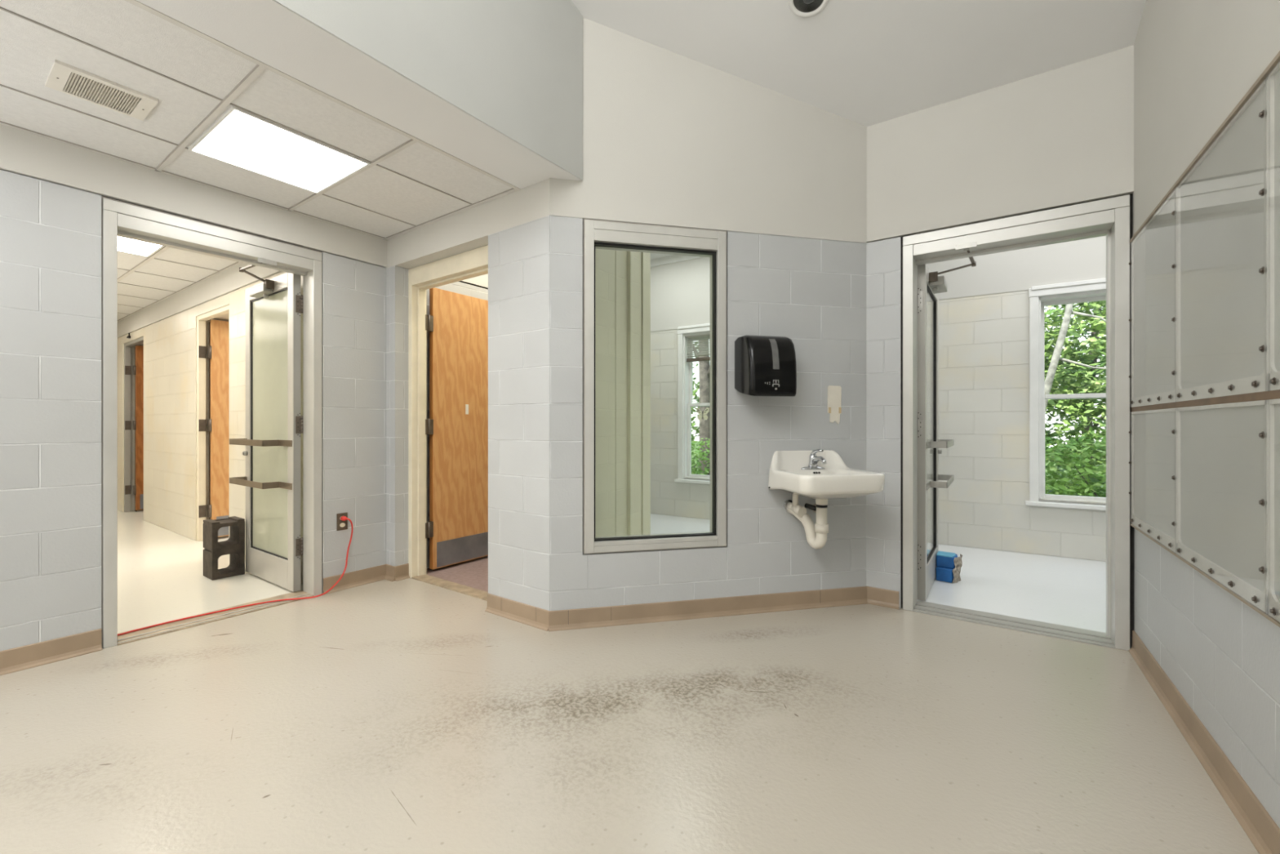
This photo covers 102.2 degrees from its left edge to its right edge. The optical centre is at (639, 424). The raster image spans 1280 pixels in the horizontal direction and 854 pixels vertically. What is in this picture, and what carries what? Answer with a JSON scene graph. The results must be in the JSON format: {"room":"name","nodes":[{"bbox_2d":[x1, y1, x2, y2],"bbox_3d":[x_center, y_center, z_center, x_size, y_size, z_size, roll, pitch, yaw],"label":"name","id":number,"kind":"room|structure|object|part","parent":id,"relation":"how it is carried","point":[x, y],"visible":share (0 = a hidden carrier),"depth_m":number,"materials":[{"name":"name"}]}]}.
{"room":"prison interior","nodes":[
{"label":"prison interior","id":0,"kind":"room"},
{"bbox_2d":[117,246,236,319],"bbox_3d":[-5.663,-1.375,4.457,6.810,0.076,2.400,0,0,35],"label":"ceiling","id":1,"kind":"structure","parent":0,"point":[125,260],"depth_m":4.59,"materials":[{"name":"tile"}]},
{"bbox_2d":[117,235,164,257],"bbox_3d":[-3.819,-1.332,3.690,0.574,0.010,0.564,0,0,35],"label":"recessed light","id":2,"kind":"object","parent":1,"relation":"in","point":[125,245],"visible":0.24,"depth_m":3.86,"materials":[{"name":"white paint"}]},
{"bbox_3d":[-3.819,-1.332,3.690,0.574,0.010,0.564,0,0,35],"label":"frame","id":3,"kind":"part","parent":2,"relation":"part of","materials":[{"name":"white paint"}]},
{"bbox_2d":[117,246,240,321],"bbox_3d":[-6.077,-1.334,4.801,7.864,0.010,2.290,0,0,35],"label":"grid","id":4,"kind":"object","parent":1,"relation":"attached to","point":[165,248],"visible":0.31,"depth_m":4.59,"materials":[{"name":"metal"}]},
{"bbox_2d":[117,262,302,582],"bbox_3d":[-4.836,-0.130,5.549,6.710,2.467,0.362,0,0,35],"label":"wall","id":5,"kind":"structure","parent":0,"point":[168,327],"depth_m":5.17,"materials":[{"name":"beige paint"}]},
{"bbox_2d":[124,336,143,511],"bbox_3d":[-5.908,0.034,6.660,0.980,2.140,0.912,0,0,35],"label":"door","id":6,"kind":"structure","parent":5,"relation":"in","point":[138,368],"depth_m":6.56,"materials":[{"name":"wood"}]},
{"bbox_3d":[-6.162,0.979,6.888,0.002,0.190,0.750,0,0,35],"label":"kick plate","id":7,"kind":"part","parent":6,"relation":"part of","materials":[{"name":"metal"}]},
{"bbox_2d":[196,304,229,541],"bbox_3d":[-3.615,0.034,5.053,0.880,2.140,0.912,0,0,35],"label":"door","id":8,"kind":"structure","parent":5,"relation":"in","point":[218,349],"depth_m":4.97,"materials":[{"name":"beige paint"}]},
{"bbox_3d":[-3.869,0.979,5.281,0.002,0.190,0.750,0,0,35],"label":"kick plate","id":9,"kind":"part","parent":8,"relation":"part of","materials":[{"name":"metal"}]},
{"bbox_2d":[0,124,488,650],"bbox_3d":[-2.764,-0.446,2.517,0.175,3.100,6.150,0,0,35],"label":"wall","id":10,"kind":"structure","parent":0,"point":[51,191],"depth_m":2.49,"materials":[{"name":"beige paint"}]},
{"bbox_2d":[0,564,386,675],"bbox_3d":[-3.140,1.053,1.834,0.022,0.102,4.600,0,0,35],"label":"baseboard","id":11,"kind":"structure","parent":10,"relation":"attached to","point":[27,656],"depth_m":2.45,"materials":[{"name":"beige plastic"}]},
{"bbox_2d":[101,195,322,648],"bbox_3d":[-2.764,-0.014,3.238,0.997,2.236,1.027,0,0,35],"label":"door","id":12,"kind":"structure","parent":10,"relation":"in","point":[274,545],"depth_m":3.36,"materials":[{"name":"metal"}]},
{"bbox_3d":[-2.475,-0.998,3.303,0.149,0.030,0.546,0,0,-36],"label":"closer arm","id":13,"kind":"part","parent":12,"relation":"part of","materials":[{"name":"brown metal"}]},
{"bbox_3d":[-2.248,-0.984,3.114,0.006,0.025,0.100,0,0,35],"label":"shoe plate","id":14,"kind":"part","parent":12,"relation":"part of","materials":[{"name":"metal"}]},
{"bbox_3d":[-2.532,-0.961,3.529,0.012,0.060,0.050,0,0,35],"label":"bracket plate","id":15,"kind":"part","parent":12,"relation":"part of","materials":[{"name":"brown metal"}]},
{"bbox_3d":[-2.596,-0.007,3.627,0.651,1.814,0.006,0,0,35],"label":"glass pane","id":16,"kind":"part","parent":12,"relation":"part of","materials":[{"name":"clear glass"}]},
{"bbox_2d":[336,512,347,530],"bbox_3d":[-2.002,0.649,3.470,0.009,0.114,0.070,0,0,35],"label":"wall outlet","id":17,"kind":"object","parent":10,"relation":"attached to","point":[340,525],"visible":0.94,"depth_m":3.46,"materials":[{"name":"brown metal"}]},
{"bbox_2d":[339,517,345,527],"bbox_3d":[-2.000,0.649,3.469,0.005,0.074,0.034,0,0,35],"label":"socket","id":18,"kind":"object","parent":17,"relation":"attached to","point":[342,523],"depth_m":3.47,"materials":[{"name":"plastic"}]},
{"bbox_2d":[0,0,512,237],"bbox_3d":[-2.580,-1.360,1.445,1.435,0.046,4.605,0,0,35],"label":"ceiling","id":19,"kind":"structure","parent":0,"point":[28,51],"depth_m":2.19,"materials":[{"name":"tile"}]},
{"bbox_2d":[44,59,158,120],"bbox_3d":[-2.154,-1.331,2.070,0.233,0.013,0.282,0,0,35],"label":"ceiling vent","id":20,"kind":"object","parent":19,"relation":"in","point":[64,77],"visible":1,"depth_m":2.05,"materials":[{"name":"metal"}]},
{"bbox_2d":[63,71,140,114],"bbox_3d":[-2.159,-1.332,2.073,0.190,0.010,0.194,0,0,35],"label":"grille","id":21,"kind":"object","parent":20,"relation":"attached to","point":[77,85],"depth_m":2.07,"materials":[{"name":"white metal"}]},
{"bbox_2d":[0,0,520,240],"bbox_3d":[-2.572,-1.333,1.430,1.410,0.011,4.609,0,0,35],"label":"grid","id":22,"kind":"object","parent":19,"relation":"attached to","point":[260,67],"visible":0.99,"depth_m":2.36,"materials":[{"name":"metal"}]},
{"bbox_2d":[187,105,370,194],"bbox_3d":[-1.778,-1.332,2.562,0.587,0.010,0.579,0,0,35],"label":"recessed light","id":23,"kind":"object","parent":19,"relation":"in","point":[239,138],"visible":1,"depth_m":2.53,"materials":[{"name":"white paint"}]},
{"bbox_2d":[136,0,582,189],"bbox_3d":[-1.808,-2.477,0.986,0.356,2.291,4.740,0,0,35],"label":"soffit","id":24,"kind":"structure","parent":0,"point":[495,86],"depth_m":2.19,"materials":[{"name":"paint"}]},
{"bbox_2d":[386,178,549,610],"bbox_3d":[-1.274,-0.579,3.408,2.003,3.365,0.120,0,0,35],"label":"wall","id":25,"kind":"structure","parent":0,"point":[514,226],"depth_m":2.99,"materials":[{"name":"beige paint"}]},
{"bbox_2d":[408,244,488,600],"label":"door","id":26,"kind":"structure","parent":25,"relation":"in","point":[456,530],"depth_m":3.94,"materials":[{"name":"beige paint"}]},
{"bbox_3d":[-1.298,0.979,4.219,0.002,0.190,0.810,0,0,35],"label":"kick plate","id":27,"kind":"part","parent":26,"relation":"part of","materials":[{"name":"metal"}]},
{"bbox_2d":[385,563,548,631],"bbox_3d":[-1.135,1.053,3.285,1.641,0.102,0.122,0,0,35],"label":"baseboard","id":28,"kind":"structure","parent":25,"relation":"attached to","point":[537,617],"depth_m":2.95,"materials":[{"name":"beige plastic"}]},
{"bbox_2d":[595,248,627,537],"bbox_3d":[-0.847,-0.446,4.037,1.220,3.100,1.440,0,0,35],"label":"wall","id":29,"kind":"structure","parent":0,"point":[605,260],"depth_m":3.86,"materials":[{"name":"beige paint"}]},
{"bbox_2d":[615,250,650,536],"bbox_3d":[-0.047,-0.421,4.090,0.032,3.050,0.445,0,0,35],"label":"trim","id":30,"kind":"structure","parent":29,"relation":"attached to","point":[638,263],"depth_m":4.14,"materials":[{"name":"beige paint"}]},
{"bbox_2d":[0,509,1258,853],"bbox_3d":[-1.968,1.154,3.638,13.800,0.100,8.900,0,0,35],"label":"floor","id":31,"kind":"structure","parent":0,"point":[406,716],"depth_m":1.86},
{"bbox_2d":[203,515,244,580],"bbox_3d":[-3.064,0.899,3.802,0.198,0.409,0.194,0,0,35],"label":"concrete block","id":32,"kind":"object","parent":31,"relation":"on","point":[234,546],"visible":1,"depth_m":3.76,"materials":[{"name":"grey concrete"}]},
{"bbox_2d":[117,515,353,635],"bbox_3d":[-2.641,0.856,2.922,1.764,0.493,0.412,0,0,-27],"label":"extension cord","id":33,"kind":"object","parent":31,"relation":"on","point":[342,517],"visible":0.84,"depth_m":3.17,"materials":[{"name":"red rubber"}]},
{"bbox_2d":[936,551,962,582],"bbox_3d":[2.211,1.015,3.684,0.157,0.178,0.184,0,0,35],"label":"block","id":34,"kind":"object","parent":31,"relation":"on","point":[948,566],"visible":1,"depth_m":3.64,"materials":[{"name":"blue paint"}]},
{"bbox_2d":[650,253,671,259],"bbox_3d":[1.576,-2.026,3.817,8.000,0.260,3.940,0,0,35],"label":"ceiling","id":35,"kind":"structure","parent":0,"point":[653,255],"depth_m":6.25,"materials":[{"name":"paint"}]},
{"bbox_2d":[549,17,866,610],"bbox_3d":[0.445,-0.596,3.062,1.945,3.400,0.144,0,0,-13],"label":"wall","id":36,"kind":"structure","parent":0,"point":[670,139],"depth_m":3.02,"materials":[{"name":"beige paint"}]},
{"bbox_2d":[582,218,726,554],"bbox_3d":[0.085,-0.211,2.974,0.832,1.834,0.138,0,0,-13],"label":"window","id":37,"kind":"structure","parent":36,"relation":"in","point":[597,233],"depth_m":2.93,"materials":[{"name":"metal"}]},
{"bbox_2d":[548,586,867,631],"bbox_3d":[0.460,1.053,2.985,1.949,0.102,0.022,0,0,-13],"label":"baseboard","id":38,"kind":"structure","parent":36,"relation":"attached to","point":[611,615],"depth_m":2.96,"materials":[{"name":"beige plastic"}]},
{"bbox_2d":[734,335,796,396],"bbox_3d":[0.717,-0.334,2.937,0.284,0.352,0.229,0,0,-13],"label":"paper towel dispenser","id":39,"kind":"object","parent":36,"relation":"attached to","point":[765,365],"visible":1,"depth_m":2.84,"materials":[{"name":"black plastic"}]},
{"bbox_2d":[768,448,884,548],"bbox_3d":[1.025,0.424,2.896,0.501,0.569,0.466,0,0,-13],"label":"sink","id":40,"kind":"object","parent":36,"relation":"attached to","point":[821,475],"visible":1,"depth_m":2.90,"materials":[{"name":"white ceramic"}]},
{"bbox_3d":[0.989,0.474,2.977,0.027,0.037,0.080,0,0,-36],"label":"drain rod","id":41,"kind":"part","parent":40,"relation":"part of","materials":[{"name":"black metal"}]},
{"bbox_2d":[800,448,826,469],"bbox_3d":[1.027,0.200,3.009,0.156,0.120,0.153,0,0,35],"label":"faucet","id":42,"kind":"object","parent":40,"relation":"on","point":[809,459],"depth_m":3.02,"materials":[{"name":"silver metal"}]},
{"bbox_2d":[768,449,884,499],"bbox_3d":[1.026,0.278,2.891,0.500,0.252,0.455,0,0,-13],"label":"basin","id":43,"kind":"object","parent":40,"relation":"in","point":[817,474],"depth_m":2.80,"materials":[{"name":"white ceramic"}]},
{"bbox_2d":[827,385,841,424],"bbox_3d":[1.191,-0.123,3.157,0.094,0.236,0.008,0,0,-13],"label":"wall plate","id":44,"kind":"object","parent":36,"relation":"attached to","point":[834,393],"visible":1,"depth_m":3.15,"materials":[{"name":"beige paint"}]},
{"bbox_2d":[571,0,1146,126],"bbox_3d":[-0.196,-2.759,0.662,2.680,1.827,6.060,0,0,35],"label":"ceiling","id":45,"kind":"structure","parent":0,"point":[867,63],"depth_m":2.71,"materials":[{"name":"paint"}]},
{"bbox_2d":[788,0,828,17],"bbox_3d":[0.830,-2.099,2.535,0.196,0.060,0.190,0,0,35],"label":"recessed light","id":46,"kind":"object","parent":45,"relation":"in","point":[801,8],"visible":1,"depth_m":2.58,"materials":[{"name":"white paint"}]},
{"bbox_3d":[0.830,-2.097,2.535,0.068,0.029,0.065,0,0,35],"label":"bulb","id":47,"kind":"part","parent":46,"relation":"part of","materials":[{"name":"clear glass"}]},
{"bbox_2d":[650,235,1106,561],"bbox_3d":[2.540,-0.546,5.033,8.200,3.300,0.230,0,0,32],"label":"wall","id":48,"kind":"structure","parent":0,"point":[984,312],"depth_m":4.62,"materials":[{"name":"beige paint"}]},
{"bbox_2d":[674,323,710,484],"bbox_3d":[1.071,-0.247,5.918,1.410,1.862,0.230,0,0,32],"label":"window","id":49,"kind":"structure","parent":48,"relation":"in","point":[685,369],"depth_m":6.20,"materials":[{"name":"white paint"}]},
{"bbox_3d":[1.047,0.667,5.880,1.410,0.034,0.140,0,0,32],"label":"sill","id":50,"kind":"part","parent":49,"relation":"part of","materials":[{"name":"white paint"}]},
{"bbox_2d":[686,333,710,362],"bbox_3d":[1.066,-0.917,5.909,1.170,0.318,0.034,0,0,32],"label":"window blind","id":51,"kind":"object","parent":49,"relation":"attached to","point":[701,337],"visible":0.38,"depth_m":6.14,"materials":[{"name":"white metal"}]},
{"bbox_3d":[1.066,-1.061,5.909,1.170,0.030,0.030,0,0,32],"label":"head rail","id":52,"kind":"part","parent":51,"relation":"part of","materials":[{"name":"white metal"}]},
{"bbox_3d":[1.066,-0.778,5.909,1.170,0.040,0.034,0,0,32],"label":"rail","id":53,"kind":"part","parent":51,"relation":"part of","materials":[{"name":"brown metal"}]},
{"bbox_3d":[1.088,0.186,5.945,1.190,0.895,0.035,0,0,32],"label":"sash","id":54,"kind":"part","parent":49,"relation":"part of","materials":[{"name":"white paint"}]},
{"bbox_3d":[1.110,-0.643,5.979,1.190,0.845,0.035,0,0,32],"label":"sash","id":55,"kind":"part","parent":49,"relation":"part of","materials":[{"name":"white paint"}]},
{"bbox_2d":[696,407,709,419],"bbox_3d":[0.746,-0.133,6.152,0.170,0.147,0.006,0,0,32],"label":"butterfly decoration","id":56,"kind":"object","parent":49,"relation":"attached to","point":[701,415],"visible":1,"depth_m":6.15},
{"bbox_2d":[1025,278,1106,510],"bbox_3d":[3.944,-0.247,4.119,1.410,1.862,0.230,0,0,32],"label":"window","id":57,"kind":"structure","parent":48,"relation":"in","point":[1094,290],"depth_m":4.38,"materials":[{"name":"white paint"}]},
{"bbox_3d":[3.920,0.667,4.081,1.410,0.034,0.140,0,0,32],"label":"sill","id":58,"kind":"part","parent":57,"relation":"part of","materials":[{"name":"white paint"}]},
{"bbox_3d":[3.982,-0.643,4.180,1.190,0.845,0.035,0,0,32],"label":"sash","id":59,"kind":"part","parent":57,"relation":"part of","materials":[{"name":"white paint"}]},
{"bbox_3d":[3.961,0.186,4.146,1.190,0.895,0.035,0,0,32],"label":"sash","id":60,"kind":"part","parent":57,"relation":"part of","materials":[{"name":"white paint"}]},
{"bbox_2d":[866,45,1133,648],"bbox_3d":[3.062,-0.621,2.172,3.900,3.450,0.200,0,0,35],"label":"wall","id":61,"kind":"structure","parent":0,"point":[1063,136],"depth_m":2.91,"materials":[{"name":"beige paint"}]},
{"bbox_2d":[866,586,899,608],"bbox_3d":[1.479,1.053,3.151,0.184,0.102,0.023,0,0,35],"label":"baseboard","id":62,"kind":"structure","parent":61,"relation":"attached to","point":[875,596],"depth_m":3.15,"materials":[{"name":"beige plastic"}]},
{"bbox_2d":[902,194,1129,650],"bbox_3d":[2.276,-0.011,3.222,0.999,2.231,1.031,0,0,35],"label":"door","id":63,"kind":"structure","parent":61,"relation":"in","point":[1109,218],"depth_m":2.89,"materials":[{"name":"metal"}]},
{"bbox_3d":[1.992,-0.007,3.550,0.006,1.814,0.646,0,0,35],"label":"glass pane","id":64,"kind":"part","parent":63,"relation":"part of","materials":[{"name":"clear glass"}]},
{"bbox_3d":[1.904,-0.961,3.348,0.050,0.060,0.012,0,0,35],"label":"bracket plate","id":65,"kind":"part","parent":63,"relation":"part of","materials":[{"name":"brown metal"}]},
{"bbox_3d":[1.972,-0.997,3.144,0.173,0.041,0.486,0,0,11],"label":"closer arm","id":66,"kind":"part","parent":63,"relation":"part of","materials":[{"name":"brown metal"}]},
{"bbox_3d":[1.837,-1.008,2.907,0.100,0.025,0.006,0,0,35],"label":"shoe plate","id":67,"kind":"part","parent":63,"relation":"part of","materials":[{"name":"metal"}]},
{"bbox_2d":[1133,0,1279,827],"bbox_3d":[0.789,-1.396,-0.055,0.152,5.000,6.120,0,0,34],"label":"wall","id":68,"kind":"structure","parent":0,"point":[1195,61],"depth_m":1.73,"materials":[{"name":"beige paint"}]},
{"bbox_2d":[1128,187,1177,407],"bbox_3d":[2.207,-0.487,2.231,0.020,0.802,0.716,0,0,34],"label":"wall panel","id":69,"kind":"object","parent":68,"relation":"attached to","point":[1154,250],"visible":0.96,"depth_m":2.19,"materials":[{"name":"plastic"}]},
{"bbox_2d":[1128,408,1177,553],"bbox_3d":[2.207,0.209,2.231,0.020,0.546,0.716,0,0,34],"label":"wall panel","id":70,"kind":"object","parent":68,"relation":"attached to","point":[1153,432],"visible":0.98,"depth_m":2.19,"materials":[{"name":"plastic"}]},
{"bbox_2d":[1128,630,1279,853],"bbox_3d":[0.740,1.053,0.025,0.022,0.102,6.000,0,0,34],"label":"baseboard","id":71,"kind":"structure","parent":68,"relation":"attached to","point":[1256,822],"depth_m":1.62,"materials":[{"name":"beige plastic"}]},
{"bbox_2d":[1129,389,1279,626],"bbox_3d":[0.747,0.203,0.027,0.013,0.578,6.010,0,0,34],"label":"trim","id":72,"kind":"structure","parent":68,"relation":"attached to","point":[1274,394],"depth_m":1.59,"materials":[{"name":"brown metal"}]},
{"bbox_2d":[1129,51,1279,244],"bbox_3d":[0.748,-0.896,0.033,0.018,0.012,6.020,0,0,34],"label":"trim","id":73,"kind":"structure","parent":68,"relation":"attached to","point":[1276,60],"depth_m":1.58,"materials":[{"name":"beige metal"}]},
{"bbox_2d":[1176,76,1268,401],"bbox_3d":[1.803,-0.487,1.623,0.020,0.802,0.739,0,0,34],"label":"wall panel","id":74,"kind":"object","parent":68,"relation":"attached to","point":[1223,201],"visible":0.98,"depth_m":1.54,"materials":[{"name":"plastic"}]},
{"bbox_2d":[1176,400,1268,613],"bbox_3d":[1.803,0.209,1.623,0.020,0.546,0.739,0,0,34],"label":"wall panel","id":75,"kind":"object","parent":68,"relation":"attached to","point":[1223,449],"visible":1,"depth_m":1.54,"materials":[{"name":"plastic"}]},
{"bbox_2d":[1268,62,1279,391],"bbox_3d":[1.395,-0.487,1.009,0.020,0.802,0.729,0,0,34],"label":"wall panel","id":76,"kind":"object","parent":68,"relation":"attached to","point":[1274,76],"visible":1,"depth_m":1.30,"materials":[{"name":"plastic"}]},
{"bbox_2d":[1268,399,1279,622],"bbox_3d":[1.395,0.209,1.009,0.020,0.546,0.729,0,0,34],"label":"wall panel","id":77,"kind":"object","parent":68,"relation":"attached to","point":[1273,404],"visible":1,"depth_m":1.30,"materials":[{"name":"plastic"}]},
{"label":"outside","id":78,"kind":"structure","parent":0,"visible":0},
{"bbox_2d":[691,440,1106,494],"bbox_3d":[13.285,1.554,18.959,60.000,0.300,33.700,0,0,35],"label":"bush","id":79,"kind":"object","parent":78,"point":[695,446],"depth_m":18.51,"materials":[{"name":"green plant"}]},
{"bbox_2d":[691,339,710,475],"bbox_3d":[1.243,-1.000,9.655,3.073,4.807,1.320,0,0,35],"label":"tree","id":80,"kind":"object","parent":79,"relation":"on","point":[704,384],"visible":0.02,"depth_m":9.22,"materials":[{"name":"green plant"}]},
{"bbox_2d":[691,437,710,475],"bbox_3d":[0.882,0.773,8.236,2.666,1.262,0.890,0,0,35],"label":"shrub","id":81,"kind":"object","parent":79,"relation":"on","point":[699,451],"visible":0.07,"depth_m":8.10,"materials":[{"name":"green plant"}]},
{"bbox_2d":[1044,300,1106,466],"bbox_3d":[5.209,-0.893,6.481,2.659,4.602,1.359,0,0,35],"label":"tree","id":82,"kind":"object","parent":79,"relation":"on","point":[1053,372],"visible":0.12,"depth_m":6.16,"materials":[{"name":"green plant"}]},
{"bbox_2d":[1044,301,1106,496],"bbox_3d":[7.451,-1.438,8.564,4.891,5.959,2.684,0,0,30],"label":"tree","id":83,"kind":"object","parent":79,"relation":"on","point":[1050,311],"visible":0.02,"depth_m":8.17,"materials":[{"name":"green plant"}]},
{"bbox_2d":[1044,423,1106,497],"bbox_3d":[4.829,0.651,5.153,2.838,1.506,0.924,0,0,35],"label":"shrub","id":84,"kind":"object","parent":79,"relation":"on","point":[1058,486],"visible":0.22,"depth_m":5.31,"materials":[{"name":"green plant"}]}
]}

